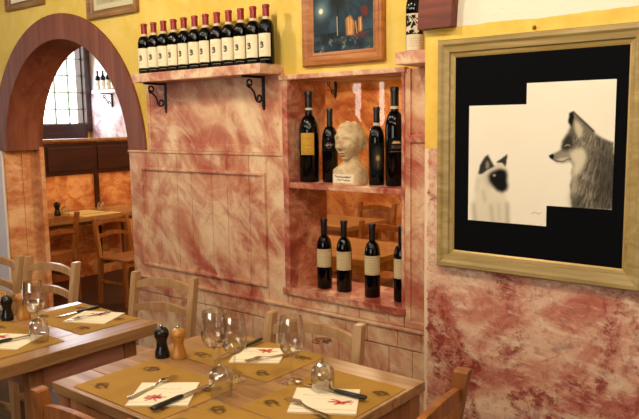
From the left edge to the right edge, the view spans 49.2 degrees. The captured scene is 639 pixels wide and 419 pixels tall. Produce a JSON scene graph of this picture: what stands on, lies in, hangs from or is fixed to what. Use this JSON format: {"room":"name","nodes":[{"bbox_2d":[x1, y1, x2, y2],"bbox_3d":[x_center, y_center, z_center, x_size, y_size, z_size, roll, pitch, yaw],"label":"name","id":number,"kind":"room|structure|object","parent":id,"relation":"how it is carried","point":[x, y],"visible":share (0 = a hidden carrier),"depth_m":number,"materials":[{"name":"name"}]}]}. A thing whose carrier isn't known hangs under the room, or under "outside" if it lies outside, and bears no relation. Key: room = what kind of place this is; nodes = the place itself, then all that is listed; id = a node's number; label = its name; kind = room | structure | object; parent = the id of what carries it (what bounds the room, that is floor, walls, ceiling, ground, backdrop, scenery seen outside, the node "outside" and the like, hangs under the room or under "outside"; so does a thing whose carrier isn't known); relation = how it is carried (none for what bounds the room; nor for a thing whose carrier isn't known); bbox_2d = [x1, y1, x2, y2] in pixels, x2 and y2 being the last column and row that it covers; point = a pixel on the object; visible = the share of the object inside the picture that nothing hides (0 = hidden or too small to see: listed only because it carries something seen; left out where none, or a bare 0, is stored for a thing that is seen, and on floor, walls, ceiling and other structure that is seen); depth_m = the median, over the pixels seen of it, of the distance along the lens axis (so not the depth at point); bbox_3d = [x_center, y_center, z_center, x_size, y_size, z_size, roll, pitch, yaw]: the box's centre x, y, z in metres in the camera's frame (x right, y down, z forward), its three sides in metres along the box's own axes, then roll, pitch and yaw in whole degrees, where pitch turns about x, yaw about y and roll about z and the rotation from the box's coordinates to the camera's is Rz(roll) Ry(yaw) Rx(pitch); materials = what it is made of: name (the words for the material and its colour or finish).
{"room":"restaurant","nodes":[
{"label":"restaurant","id":0,"kind":"room"},
{"bbox_2d":[0,310,58,418],"bbox_3d":[-1.932,1.413,1.827,10.340,0.100,5.520,5,9,39],"label":"floor","id":1,"kind":"structure","parent":0,"point":[4,388],"depth_m":4.00,"materials":[{"name":"ceramic"}]},
{"bbox_2d":[0,255,24,401],"bbox_3d":[-1.945,0.688,3.874,0.426,0.830,0.474,3,8,30],"label":"chair","id":2,"kind":"object","parent":1,"relation":"on","point":[15,286],"visible":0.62,"depth_m":3.91,"materials":[{"name":"brown wood"}]},
{"bbox_2d":[0,255,80,418],"bbox_3d":[-1.561,0.707,3.674,0.426,0.830,0.474,3,8,30],"label":"chair","id":3,"kind":"object","parent":1,"relation":"on","point":[72,294],"visible":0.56,"depth_m":3.73,"materials":[{"name":"brown wood"}]},
{"bbox_2d":[0,302,156,418],"bbox_3d":[-1.169,0.862,2.713,0.581,0.750,0.922,5,9,39],"label":"dining table","id":4,"kind":"object","parent":1,"relation":"on","point":[78,353],"visible":0.65,"depth_m":2.62,"materials":[{"name":"brown wood"}]},
{"bbox_2d":[0,293,13,320],"bbox_3d":[-1.301,0.403,2.906,0.051,0.115,0.051,5,9,39],"label":"pepper mill","id":5,"kind":"object","parent":4,"relation":"on","point":[6,301],"visible":1,"depth_m":2.89,"materials":[{"name":"black paint"}]},
{"bbox_2d":[16,289,30,319],"bbox_3d":[-1.240,0.395,2.920,0.056,0.125,0.056,5,9,39],"label":"salt mill","id":6,"kind":"object","parent":4,"relation":"on","point":[22,314],"visible":0.86,"depth_m":2.90,"materials":[{"name":"brown wood"}]},
{"bbox_2d":[0,321,63,358],"bbox_3d":[-1.221,0.493,2.638,0.445,0.001,0.300,5,9,39],"label":"placemat","id":7,"kind":"object","parent":4,"relation":"on","point":[5,326],"visible":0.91,"depth_m":2.62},
{"bbox_2d":[0,333,43,349],"bbox_3d":[-1.159,0.492,2.607,0.180,0.005,0.170,0,7,10],"label":"paper napkin","id":8,"kind":"object","parent":7,"relation":"on","point":[14,344],"visible":0.91,"depth_m":2.60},
{"bbox_2d":[22,280,44,334],"bbox_3d":[-1.099,0.379,2.689,0.083,0.208,0.083,5,9,39],"label":"wine glass","id":9,"kind":"object","parent":7,"relation":"on","point":[34,332],"visible":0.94,"depth_m":2.68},
{"bbox_2d":[22,280,44,313],"bbox_3d":[-1.099,0.339,2.684,0.083,0.127,0.083,5,9,39],"label":"bowl","id":10,"kind":"object","parent":9,"relation":"on","point":[40,280],"depth_m":2.67,"materials":[{"name":"clear glass"}]},
{"bbox_2d":[28,298,48,343],"bbox_3d":[-1.047,0.415,2.602,0.072,0.156,0.072,5,9,39],"label":"glass","id":11,"kind":"object","parent":7,"relation":"on","point":[39,300],"visible":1,"depth_m":2.60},
{"bbox_2d":[29,316,48,343],"bbox_3d":[-1.046,0.446,2.606,0.072,0.095,0.072,5,9,39],"label":"bowl","id":12,"kind":"object","parent":11,"relation":"on","point":[37,316],"depth_m":2.60,"materials":[{"name":"clear glass"}]},
{"bbox_2d":[30,303,139,334],"bbox_3d":[-0.995,0.453,2.926,0.420,0.001,0.275,5,9,39],"label":"placemat","id":13,"kind":"object","parent":4,"relation":"on","point":[50,316],"visible":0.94,"depth_m":2.89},
{"bbox_2d":[56,306,98,317],"bbox_3d":[-1.038,0.439,2.995,0.021,0.012,0.210,5,9,38],"label":"table knife","id":14,"kind":"object","parent":13,"relation":"on","point":[93,307],"visible":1,"depth_m":3.01,"materials":[{"name":"silver"}]},
{"bbox_2d":[63,311,124,324],"bbox_3d":[-0.939,0.451,2.915,0.190,0.005,0.165,1,7,13],"label":"paper napkin","id":15,"kind":"object","parent":13,"relation":"on","point":[101,319],"visible":0.98,"depth_m":2.90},
{"bbox_2d":[30,385,129,418],"bbox_3d":[-0.488,0.895,2.045,0.426,0.830,0.474,5,9,37],"label":"chair","id":16,"kind":"object","parent":1,"relation":"on","point":[44,408],"visible":1,"depth_m":1.92,"materials":[{"name":"brown wood"}]},
{"bbox_2d":[128,270,198,354],"bbox_3d":[-0.866,0.749,3.339,0.415,0.809,0.462,3,8,28],"label":"chair","id":17,"kind":"object","parent":1,"relation":"on","point":[191,289],"visible":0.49,"depth_m":3.46,"materials":[{"name":"brown wood"}]},
{"bbox_2d":[52,329,424,418],"bbox_3d":[-0.253,0.909,2.227,0.934,0.750,0.706,5,9,39],"label":"dining table","id":18,"kind":"object","parent":1,"relation":"on","point":[406,404],"visible":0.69,"depth_m":2.16,"materials":[{"name":"brown wood"}]},
{"bbox_2d":[74,360,237,418],"bbox_3d":[-0.504,0.544,2.144,0.415,0.001,0.300,5,9,39],"label":"placemat","id":19,"kind":"object","parent":18,"relation":"on","point":[115,387],"visible":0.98,"depth_m":2.16,"materials":[{"name":"paper"}]},
{"bbox_2d":[125,382,199,406],"bbox_3d":[-0.462,0.549,2.075,0.180,0.005,0.178,-1,7,1],"label":"paper napkin","id":20,"kind":"object","parent":19,"relation":"on","point":[163,391],"visible":0.94,"depth_m":2.07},
{"bbox_2d":[127,375,177,398],"bbox_3d":[-0.504,0.534,2.121,0.024,0.009,0.204,3,8,30],"label":"fork","id":21,"kind":"object","parent":20,"relation":"on","point":[171,376],"visible":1,"depth_m":2.12,"materials":[{"name":"silver metal"}]},
{"bbox_2d":[150,383,208,409],"bbox_3d":[-0.400,0.542,2.036,0.021,0.012,0.225,5,9,37],"label":"table knife","id":22,"kind":"object","parent":20,"relation":"on","point":[170,400],"visible":0.97,"depth_m":2.00,"materials":[{"name":"black"}]},
{"bbox_2d":[154,324,169,358],"bbox_3d":[-0.545,0.452,2.416,0.052,0.118,0.052,5,9,39],"label":"pepper mill","id":23,"kind":"object","parent":18,"relation":"on","point":[161,334],"visible":1,"depth_m":2.40,"materials":[{"name":"black paint"}]},
{"bbox_2d":[171,324,186,359],"bbox_3d":[-0.485,0.453,2.401,0.052,0.118,0.052,5,9,39],"label":"salt mill","id":24,"kind":"object","parent":18,"relation":"on","point":[178,334],"visible":1,"depth_m":2.38,"materials":[{"name":"brown wood"}]},
{"bbox_2d":[201,308,226,376],"bbox_3d":[-0.337,0.425,2.233,0.083,0.208,0.083,5,9,39],"label":"wine glass","id":25,"kind":"object","parent":18,"relation":"on","point":[215,373],"visible":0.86,"depth_m":2.23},
{"bbox_2d":[201,308,226,349],"bbox_3d":[-0.338,0.384,2.228,0.083,0.127,0.083,5,9,39],"label":"bowl","id":26,"kind":"object","parent":25,"relation":"on","point":[203,341],"depth_m":2.21,"materials":[{"name":"clear glass"}]},
{"bbox_2d":[172,401,266,418],"bbox_3d":[-0.219,0.579,1.834,0.380,0.001,0.200,5,9,39],"label":"placemat","id":27,"kind":"object","parent":18,"relation":"on","point":[214,409],"visible":1,"depth_m":1.94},
{"bbox_2d":[208,340,232,398],"bbox_3d":[-0.292,0.472,2.061,0.072,0.156,0.072,5,9,39],"label":"glass","id":28,"kind":"object","parent":18,"relation":"on","point":[219,344],"visible":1,"depth_m":2.06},
{"bbox_2d":[208,364,232,398],"bbox_3d":[-0.292,0.502,2.064,0.072,0.095,0.072,5,9,39],"label":"bowl","id":29,"kind":"object","parent":28,"relation":"on","point":[211,370],"depth_m":2.06,"materials":[{"name":"clear glass"}]},
{"bbox_2d":[220,312,246,383],"bbox_3d":[-0.266,0.431,2.176,0.083,0.208,0.083,5,9,39],"label":"wine glass","id":30,"kind":"object","parent":18,"relation":"on","point":[236,379],"visible":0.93,"depth_m":2.17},
{"bbox_2d":[220,312,246,354],"bbox_3d":[-0.267,0.391,2.171,0.083,0.127,0.083,5,9,39],"label":"bowl","id":31,"kind":"object","parent":30,"relation":"on","point":[242,349],"depth_m":2.16,"materials":[{"name":"clear glass"}]},
{"bbox_2d":[186,335,324,382],"bbox_3d":[-0.232,0.507,2.408,0.412,0.001,0.298,5,9,39],"label":"placemat","id":32,"kind":"object","parent":18,"relation":"on","point":[265,373],"visible":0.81,"depth_m":2.36,"materials":[{"name":"paper"}]},
{"bbox_2d":[229,347,286,363],"bbox_3d":[-0.210,0.503,2.409,0.172,0.005,0.152,0,7,7],"label":"paper napkin","id":33,"kind":"object","parent":32,"relation":"on","point":[248,352],"visible":0.87,"depth_m":2.40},
{"bbox_2d":[214,337,262,360],"bbox_3d":[-0.285,0.488,2.450,0.021,0.012,0.272,4,8,32],"label":"table knife","id":34,"kind":"object","parent":33,"relation":"on","point":[258,339],"visible":0.93,"depth_m":2.47,"materials":[{"name":"black"}]},
{"bbox_2d":[245,351,295,361],"bbox_3d":[-0.166,0.497,2.374,0.185,0.009,0.024,-5,8,-27],"label":"fork","id":35,"kind":"object","parent":33,"relation":"on","point":[293,352],"visible":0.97,"depth_m":2.36,"materials":[{"name":"silver metal"}]},
{"bbox_2d":[278,313,304,385],"bbox_3d":[-0.086,0.431,2.154,0.083,0.208,0.083,5,9,39],"label":"wine glass","id":36,"kind":"object","parent":18,"relation":"on","point":[291,381],"visible":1,"depth_m":2.14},
{"bbox_2d":[278,313,304,356],"bbox_3d":[-0.087,0.391,2.149,0.083,0.127,0.083,5,9,39],"label":"bowl","id":37,"kind":"object","parent":36,"relation":"on","point":[280,347],"depth_m":2.13,"materials":[{"name":"clear glass"}]},
{"bbox_2d":[240,368,404,418],"bbox_3d":[0.017,0.550,2.036,0.300,0.001,0.400,5,9,39],"label":"placemat","id":38,"kind":"object","parent":18,"relation":"on","point":[273,405],"visible":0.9,"depth_m":2.06,"materials":[{"name":"paper"}]},
{"bbox_2d":[311,337,334,391],"bbox_3d":[0.009,0.465,2.077,0.072,0.156,0.072,5,9,39],"label":"glass","id":39,"kind":"object","parent":38,"relation":"on","point":[321,340],"visible":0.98,"depth_m":2.07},
{"bbox_2d":[311,360,334,391],"bbox_3d":[0.010,0.496,2.080,0.072,0.095,0.072,5,9,39],"label":"bowl","id":40,"kind":"object","parent":39,"relation":"on","point":[321,361],"depth_m":2.07,"materials":[{"name":"clear glass"}]},
{"bbox_2d":[287,387,359,415],"bbox_3d":[0.016,0.550,2.008,0.192,0.005,0.178,0,7,7],"label":"paper napkin","id":41,"kind":"object","parent":38,"relation":"on","point":[329,402],"visible":0.91,"depth_m":1.99,"materials":[{"name":"paper"}]},
{"bbox_2d":[283,396,331,418],"bbox_3d":[-0.034,0.548,1.948,0.024,0.009,0.185,-7,10,-41],"label":"fork","id":42,"kind":"object","parent":41,"relation":"on","point":[325,415],"visible":1,"depth_m":1.94,"materials":[{"name":"silver metal"}]},
{"bbox_2d":[305,384,366,399],"bbox_3d":[0.046,0.533,2.057,0.211,0.012,0.021,4,9,33],"label":"table knife","id":43,"kind":"object","parent":41,"relation":"on","point":[339,391],"visible":0.98,"depth_m":2.03,"materials":[{"name":"black"}]},
{"bbox_2d":[263,310,365,365],"bbox_3d":[-0.123,0.838,2.457,0.426,0.830,0.474,3,8,30],"label":"chair","id":44,"kind":"object","parent":1,"relation":"on","point":[356,341],"visible":0.5,"depth_m":2.58,"materials":[{"name":"brown wood"}]},
{"bbox_2d":[417,366,471,418],"bbox_3d":[0.093,0.879,1.901,0.502,0.880,0.452,4,8,32],"label":"chair","id":45,"kind":"object","parent":1,"relation":"on","point":[451,405],"visible":1,"depth_m":1.87,"materials":[{"name":"brown wood"}]},
{"bbox_2d":[53,269,138,345],"bbox_3d":[-1.165,0.863,6.607,7.570,0.100,2.920,5,9,39],"label":"floor","id":46,"kind":"structure","parent":0,"point":[114,301],"depth_m":6.75,"materials":[{"name":"ceramic"}]},
{"bbox_2d":[48,211,81,299],"bbox_3d":[-2.498,0.440,6.396,0.474,0.830,0.426,4,8,32],"label":"chair","id":47,"kind":"object","parent":46,"relation":"on","point":[57,254],"visible":0.45,"depth_m":6.40,"materials":[{"name":"brown wood"}]},
{"bbox_2d":[43,140,133,282],"bbox_3d":[-2.346,-0.037,7.689,0.080,1.450,2.290,5,9,39],"label":"wall","id":48,"kind":"structure","parent":46,"relation":"on","point":[115,187],"depth_m":7.48,"materials":[{"name":"paint"}]},
{"bbox_2d":[43,137,126,142],"bbox_3d":[-2.345,-0.765,7.588,0.150,0.030,2.290,5,9,39],"label":"cap","id":49,"kind":"object","parent":48,"relation":"on","point":[106,138],"visible":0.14,"depth_m":7.33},
{"bbox_2d":[43,141,129,176],"bbox_3d":[-2.312,-0.569,7.588,0.028,0.330,2.290,5,9,39],"label":"trim","id":50,"kind":"structure","parent":48,"relation":"attached to","point":[62,159],"depth_m":7.38,"materials":[{"name":"brown wood"}]},
{"bbox_2d":[94,173,103,272],"bbox_3d":[-2.391,0.155,7.570,0.025,1.100,0.050,5,9,39],"label":"trim","id":51,"kind":"structure","parent":48,"relation":"attached to","point":[96,175],"depth_m":7.52,"materials":[{"name":"brown wood"}]},
{"bbox_2d":[48,204,131,270],"bbox_3d":[-2.328,0.397,7.104,0.619,0.735,1.320,5,9,39],"label":"dining table","id":52,"kind":"object","parent":46,"relation":"on","point":[124,208],"visible":0.18,"depth_m":7.03,"materials":[{"name":"brown wood"}]},
{"bbox_2d":[54,201,60,215],"bbox_3d":[-2.577,-0.014,6.862,0.066,0.147,0.065,5,9,39],"label":"pepper mill","id":53,"kind":"object","parent":52,"relation":"on","point":[57,212],"visible":1,"depth_m":6.84,"materials":[{"name":"black paint"}]},
{"bbox_2d":[63,210,104,214],"bbox_3d":[-2.400,0.028,7.086,0.300,0.002,0.320,5,9,39],"label":"placemat","id":54,"kind":"object","parent":52,"relation":"on","point":[82,212],"visible":0.77,"depth_m":7.08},
{"bbox_2d":[80,211,120,216],"bbox_3d":[-2.188,0.045,6.928,0.170,0.002,0.400,5,9,39],"label":"placemat","id":55,"kind":"object","parent":52,"relation":"on","point":[108,212],"visible":0.94,"depth_m":6.92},
{"bbox_2d":[92,213,134,308],"bbox_3d":[-1.758,0.456,6.380,0.446,0.780,0.400,4,9,35],"label":"chair","id":56,"kind":"object","parent":46,"relation":"on","point":[127,258],"visible":0.74,"depth_m":6.32,"materials":[{"name":"brown wood"}]},
{"bbox_2d":[327,214,385,239],"bbox_3d":[0.081,0.457,6.337,0.850,0.735,0.599,5,9,39],"label":"dining table","id":57,"kind":"object","parent":46,"relation":"on","point":[333,224],"visible":0.14,"depth_m":6.11,"materials":[{"name":"brown wood"}]},
{"bbox_2d":[328,235,397,282],"bbox_3d":[0.192,0.626,4.976,0.850,0.735,0.669,5,9,39],"label":"dining table","id":58,"kind":"object","parent":46,"relation":"on","point":[358,245],"visible":0.2,"depth_m":4.68,"materials":[{"name":"brown wood"}]},
{"bbox_2d":[332,220,397,285],"bbox_3d":[0.386,0.532,5.322,0.426,0.830,0.474,4,9,33],"label":"chair","id":59,"kind":"object","parent":46,"relation":"on","point":[385,276],"visible":0.16,"depth_m":5.40,"materials":[{"name":"brown wood"}]},
{"bbox_2d":[335,201,396,287],"bbox_3d":[0.432,0.371,6.599,0.426,0.830,0.474,5,9,37],"label":"chair","id":60,"kind":"object","parent":46,"relation":"on","point":[361,207],"visible":0.3,"depth_m":6.65,"materials":[{"name":"brown wood"}]},
{"bbox_2d":[0,0,424,281],"bbox_3d":[-0.533,-0.408,4.206,11.390,3.120,0.290,5,9,39],"label":"wall","id":61,"kind":"structure","parent":0,"point":[124,31],"depth_m":4.12,"materials":[{"name":"paint"}]},
{"bbox_2d":[0,151,11,309],"bbox_3d":[-2.652,0.189,5.821,0.215,1.357,0.020,5,9,39],"label":"trim","id":62,"kind":"structure","parent":61,"relation":"attached to","point":[5,271],"depth_m":5.77,"materials":[{"name":"white paint"}]},
{"bbox_2d":[4,0,45,11],"bbox_3d":[-2.202,-1.750,5.178,0.540,0.500,0.030,5,9,39],"label":"framed print","id":63,"kind":"object","parent":61,"relation":"attached to","point":[10,5],"visible":1,"depth_m":5.24},
{"bbox_2d":[3,147,53,311],"bbox_3d":[-2.428,0.192,5.847,0.100,1.457,0.298,5,9,39],"label":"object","id":64,"kind":"structure","parent":61,"relation":"attached to","point":[25,178],"depth_m":5.86,"materials":[{"name":"paint"}]},
{"bbox_2d":[0,13,146,150],"bbox_3d":[-1.790,-0.921,5.155,1.970,0.985,0.313,5,9,39],"label":"arch","id":65,"kind":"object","parent":61,"relation":"attached to","point":[31,68],"depth_m":5.29,"materials":[{"name":"brown paint"}]},
{"bbox_2d":[86,0,139,19],"bbox_3d":[-1.353,-1.508,4.516,0.540,0.500,0.030,5,9,39],"label":"framed print","id":66,"kind":"object","parent":61,"relation":"attached to","point":[95,9],"visible":1,"depth_m":4.57},
{"bbox_2d":[132,63,283,112],"bbox_3d":[-0.657,-0.672,3.964,1.065,0.237,0.186,5,9,39],"label":"wall shelf","id":67,"kind":"object","parent":61,"relation":"attached to","point":[256,70],"visible":1,"depth_m":3.80,"materials":[{"name":"pink stone"}]},
{"bbox_2d":[138,24,148,73],"bbox_3d":[-1.060,-0.972,4.241,0.082,0.302,0.082,5,9,37],"label":"wine bottle","id":68,"kind":"object","parent":67,"relation":"on","point":[142,42],"visible":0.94,"depth_m":4.21,"materials":[{"name":"black glass"}]},
{"bbox_2d":[147,22,157,72],"bbox_3d":[-0.989,-0.966,4.184,0.082,0.302,0.082,4,9,33],"label":"wine bottle","id":69,"kind":"object","parent":67,"relation":"on","point":[152,39],"visible":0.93,"depth_m":4.15,"materials":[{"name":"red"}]},
{"bbox_2d":[157,20,167,71],"bbox_3d":[-0.917,-0.960,4.126,0.082,0.302,0.082,4,9,35],"label":"wine bottle","id":70,"kind":"object","parent":67,"relation":"on","point":[162,57],"visible":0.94,"depth_m":4.10,"materials":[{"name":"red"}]},
{"bbox_2d":[167,19,177,70],"bbox_3d":[-0.846,-0.954,4.069,0.082,0.302,0.082,6,10,43],"label":"wine bottle","id":71,"kind":"object","parent":67,"relation":"on","point":[172,51],"visible":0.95,"depth_m":4.04,"materials":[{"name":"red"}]},
{"bbox_2d":[177,17,188,69],"bbox_3d":[-0.774,-0.947,4.011,0.082,0.302,0.082,6,10,41],"label":"wine bottle","id":72,"kind":"object","parent":67,"relation":"on","point":[182,38],"visible":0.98,"depth_m":3.98,"materials":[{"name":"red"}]},
{"bbox_2d":[188,15,199,68],"bbox_3d":[-0.703,-0.941,3.953,0.082,0.302,0.082,4,9,34],"label":"wine bottle","id":73,"kind":"object","parent":67,"relation":"on","point":[193,35],"visible":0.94,"depth_m":3.92,"materials":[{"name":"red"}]},
{"bbox_2d":[199,14,210,67],"bbox_3d":[-0.632,-0.935,3.896,0.082,0.302,0.082,-8,10,-44],"label":"wine bottle","id":74,"kind":"object","parent":67,"relation":"on","point":[204,33],"visible":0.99,"depth_m":3.87,"materials":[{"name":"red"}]},
{"bbox_2d":[210,12,222,66],"bbox_3d":[-0.560,-0.929,3.838,0.082,0.302,0.082,4,9,34],"label":"wine bottle","id":75,"kind":"object","parent":67,"relation":"on","point":[216,30],"visible":0.93,"depth_m":3.81,"materials":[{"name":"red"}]},
{"bbox_2d":[222,10,233,65],"bbox_3d":[-0.489,-0.923,3.780,0.082,0.302,0.082,4,9,35],"label":"wine bottle","id":76,"kind":"object","parent":67,"relation":"on","point":[227,30],"visible":0.94,"depth_m":3.75,"materials":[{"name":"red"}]},
{"bbox_2d":[233,8,246,64],"bbox_3d":[-0.417,-0.917,3.723,0.082,0.302,0.082,5,9,39],"label":"wine bottle","id":77,"kind":"object","parent":67,"relation":"on","point":[239,31],"visible":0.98,"depth_m":3.69,"materials":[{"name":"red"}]},
{"bbox_2d":[246,6,258,63],"bbox_3d":[-0.346,-0.910,3.665,0.082,0.302,0.082,6,10,41],"label":"wine bottle","id":78,"kind":"object","parent":67,"relation":"on","point":[252,40],"visible":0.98,"depth_m":3.64,"materials":[{"name":"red glass"}]},
{"bbox_2d":[258,4,274,63],"bbox_3d":[-0.274,-0.904,3.608,0.082,0.302,0.082,6,10,42],"label":"wine bottle","id":79,"kind":"object","parent":67,"relation":"on","point":[266,27],"visible":0.99,"depth_m":3.58,"materials":[{"name":"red glass"}]},
{"bbox_2d":[128,150,288,303],"bbox_3d":[-0.707,0.063,4.200,1.379,0.822,0.038,5,9,39],"label":"trim panel","id":80,"kind":"object","parent":61,"relation":"attached to","point":[217,218],"visible":0.87,"depth_m":4.13,"materials":[{"name":"paint"}]},
{"bbox_2d":[146,72,284,152],"bbox_3d":[-0.635,-0.552,4.067,1.155,0.427,0.022,5,9,39],"label":"trim panel","id":81,"kind":"object","parent":61,"relation":"attached to","point":[218,115],"visible":0.84,"depth_m":4.03,"materials":[{"name":"stone"}]},
{"bbox_2d":[138,274,423,415],"bbox_3d":[-0.314,0.783,3.978,2.365,0.567,0.038,5,9,39],"label":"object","id":82,"kind":"structure","parent":61,"relation":"attached to","point":[395,349],"depth_m":3.81,"materials":[{"name":"stone"}]},
{"bbox_2d":[281,80,326,287],"bbox_3d":[-0.076,-0.144,3.852,0.038,1.150,0.327,5,9,39],"label":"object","id":83,"kind":"structure","parent":61,"relation":"attached to","point":[304,209],"depth_m":3.79,"materials":[{"name":"stone"}]},
{"bbox_2d":[301,0,385,67],"bbox_3d":[0.107,-0.986,3.394,0.497,0.552,0.030,5,9,39],"label":"framed painting","id":84,"kind":"object","parent":61,"relation":"attached to","point":[334,32],"visible":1,"depth_m":3.41,"materials":[{"name":"wood"}]},
{"bbox_2d":[278,67,408,81],"bbox_3d":[0.190,-0.683,3.556,0.780,0.025,0.333,5,9,39],"label":"trim","id":85,"kind":"structure","parent":61,"relation":"attached to","point":[394,72],"depth_m":3.47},
{"bbox_2d":[283,278,405,316],"bbox_3d":[0.207,0.450,3.698,0.780,0.038,0.333,5,9,39],"label":"sill","id":86,"kind":"structure","parent":61,"relation":"attached to","point":[385,303],"depth_m":3.61,"materials":[{"name":"stone"}]},
{"bbox_2d":[317,218,331,288],"bbox_3d":[0.026,0.235,3.759,0.082,0.376,0.082,5,9,39],"label":"wine bottle","id":87,"kind":"object","parent":86,"relation":"on","point":[324,246],"visible":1,"depth_m":3.73,"materials":[{"name":"black glass"}]},
{"bbox_2d":[336,220,351,291],"bbox_3d":[0.130,0.244,3.675,0.082,0.376,0.082,6,10,42],"label":"wine bottle","id":88,"kind":"object","parent":86,"relation":"on","point":[344,249],"visible":1,"depth_m":3.65,"materials":[{"name":"black glass"}]},
{"bbox_2d":[364,223,379,297],"bbox_3d":[0.269,0.257,3.551,0.082,0.376,0.082,5,9,39],"label":"wine bottle","id":89,"kind":"object","parent":86,"relation":"on","point":[372,250],"visible":1,"depth_m":3.52,"materials":[{"name":"black glass"}]},
{"bbox_2d":[393,225,401,301],"bbox_3d":[0.407,0.267,3.458,0.082,0.376,0.082,5,9,39],"label":"wine bottle","id":90,"kind":"object","parent":86,"relation":"on","point":[397,260],"visible":0.61,"depth_m":3.43,"materials":[{"name":"black glass"}]},
{"bbox_2d":[289,179,401,194],"bbox_3d":[0.212,-0.122,3.618,0.705,0.030,0.318,5,9,39],"label":"niche shelf","id":91,"kind":"object","parent":61,"relation":"attached to","point":[366,188],"visible":0.58,"depth_m":3.48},
{"bbox_2d":[299,91,319,181],"bbox_3d":[-0.055,-0.387,3.720,0.106,0.476,0.107,5,9,39],"label":"wine bottle","id":92,"kind":"object","parent":91,"relation":"on","point":[309,128],"visible":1,"depth_m":3.69,"materials":[{"name":"black glass"}]},
{"bbox_2d":[322,108,337,181],"bbox_3d":[0.055,-0.339,3.689,0.083,0.386,0.084,5,9,39],"label":"wine bottle","id":93,"kind":"object","parent":91,"relation":"on","point":[329,152],"visible":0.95,"depth_m":3.66,"materials":[{"name":"black glass"}]},
{"bbox_2d":[333,121,367,184],"bbox_3d":[0.156,-0.291,3.561,0.178,0.320,0.179,-2,7,-6],"label":"bust","id":94,"kind":"object","parent":91,"relation":"on","point":[350,137],"visible":1,"depth_m":3.51,"materials":[{"name":"stone"}]},
{"bbox_2d":[368,107,384,185],"bbox_3d":[0.284,-0.315,3.472,0.082,0.386,0.082,5,9,39],"label":"wine bottle","id":95,"kind":"object","parent":91,"relation":"on","point":[376,142],"visible":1,"depth_m":3.44,"materials":[{"name":"black glass"}]},
{"bbox_2d":[385,87,401,186],"bbox_3d":[0.367,-0.355,3.406,0.095,0.480,0.095,5,9,39],"label":"wine bottle","id":96,"kind":"object","parent":91,"relation":"on","point":[393,125],"visible":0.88,"depth_m":3.37,"materials":[{"name":"black glass"}]},
{"bbox_2d":[289,295,404,325],"bbox_3d":[0.126,0.508,3.588,0.738,0.055,0.026,5,9,39],"label":"trim","id":97,"kind":"structure","parent":61,"relation":"attached to","point":[317,304],"depth_m":3.55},
{"bbox_2d":[401,72,404,308],"bbox_3d":[0.492,-0.095,3.393,0.017,1.150,0.327,5,9,39],"label":"trim","id":98,"kind":"structure","parent":61,"relation":"attached to","point":[402,73],"depth_m":3.26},
{"bbox_2d":[395,50,424,66],"bbox_3d":[0.459,-0.658,3.042,0.185,0.055,0.200,5,9,39],"label":"wall ledge","id":99,"kind":"object","parent":61,"relation":"attached to","point":[416,58],"visible":0.51,"depth_m":2.98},
{"bbox_2d":[406,0,423,50],"bbox_3d":[0.414,-0.850,3.039,0.079,0.326,0.079,5,9,39],"label":"wine bottle","id":100,"kind":"object","parent":99,"relation":"on","point":[414,37],"visible":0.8,"depth_m":3.02,"materials":[{"name":"black glass"}]},
{"bbox_2d":[405,68,424,329],"bbox_3d":[0.501,-0.034,3.207,0.242,1.215,0.026,5,9,39],"label":"trim panel","id":101,"kind":"object","parent":61,"relation":"attached to","point":[414,78],"visible":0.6,"depth_m":3.25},
{"bbox_2d":[89,52,400,137],"bbox_3d":[-0.261,-0.849,7.450,7.450,3.060,0.120,5,9,39],"label":"wall","id":102,"kind":"structure","parent":0,"point":[95,66],"depth_m":9.49,"materials":[{"name":"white paint"}]},
{"bbox_2d":[91,93,126,137],"bbox_3d":[-2.026,-0.485,8.853,2.896,2.040,0.020,5,9,39],"label":"panel","id":103,"kind":"object","parent":102,"relation":"attached to","point":[107,121],"visible":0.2,"depth_m":9.43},
{"bbox_2d":[92,89,115,106],"bbox_3d":[-2.374,-1.423,8.867,1.485,0.230,0.201,5,9,39],"label":"wall shelf","id":104,"kind":"object","parent":103,"relation":"attached to","point":[110,92],"visible":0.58,"depth_m":9.19,"materials":[{"name":"white paint"}]},
{"bbox_2d":[95,71,100,89],"bbox_3d":[-2.941,-1.708,9.264,0.073,0.252,0.073,5,9,39],"label":"wine bottle","id":105,"kind":"object","parent":104,"relation":"on","point":[97,77],"visible":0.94,"depth_m":9.24,"materials":[{"name":"black glass"}]},
{"bbox_2d":[100,70,105,89],"bbox_3d":[-2.849,-1.701,9.190,0.073,0.252,0.073,5,9,39],"label":"wine bottle","id":106,"kind":"object","parent":104,"relation":"on","point":[102,77],"visible":0.97,"depth_m":9.17,"materials":[{"name":"black glass"}]},
{"bbox_2d":[325,79,401,286],"bbox_3d":[0.804,-0.215,6.563,4.400,1.990,0.040,5,9,39],"label":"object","id":107,"kind":"structure","parent":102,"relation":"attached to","point":[354,101],"depth_m":6.81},
{"bbox_2d":[424,0,638,418],"bbox_3d":[2.070,-0.201,1.755,4.010,3.000,0.250,5,9,39],"label":"wall pier","id":108,"kind":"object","parent":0,"point":[533,348],"visible":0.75,"depth_m":2.71,"materials":[{"name":"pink paint"}]},
{"bbox_2d":[417,0,458,30],"bbox_3d":[0.759,-1.150,2.508,0.905,0.905,0.060,5,9,39],"label":"trim","id":109,"kind":"structure","parent":108,"relation":"attached to","point":[432,14],"depth_m":2.76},
{"bbox_2d":[437,21,638,291],"bbox_3d":[0.797,-0.196,2.610,0.800,0.916,0.036,5,9,39],"label":"framed drawing","id":110,"kind":"object","parent":108,"relation":"attached to","point":[538,131],"visible":1,"depth_m":2.59,"materials":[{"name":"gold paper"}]},
{"bbox_3d":[-3.991,-0.969,8.855,0.120,3.060,2.630,5,9,39],"label":"wall","id":111,"kind":"structure","parent":0,"visible":0},
{"bbox_2d":[43,46,92,138],"bbox_3d":[-3.721,-1.623,9.048,0.210,1.520,1.585,5,9,39],"label":"window","id":112,"kind":"structure","parent":111,"relation":"in","point":[56,130],"depth_m":9.52,"materials":[{"name":"brown wood"}]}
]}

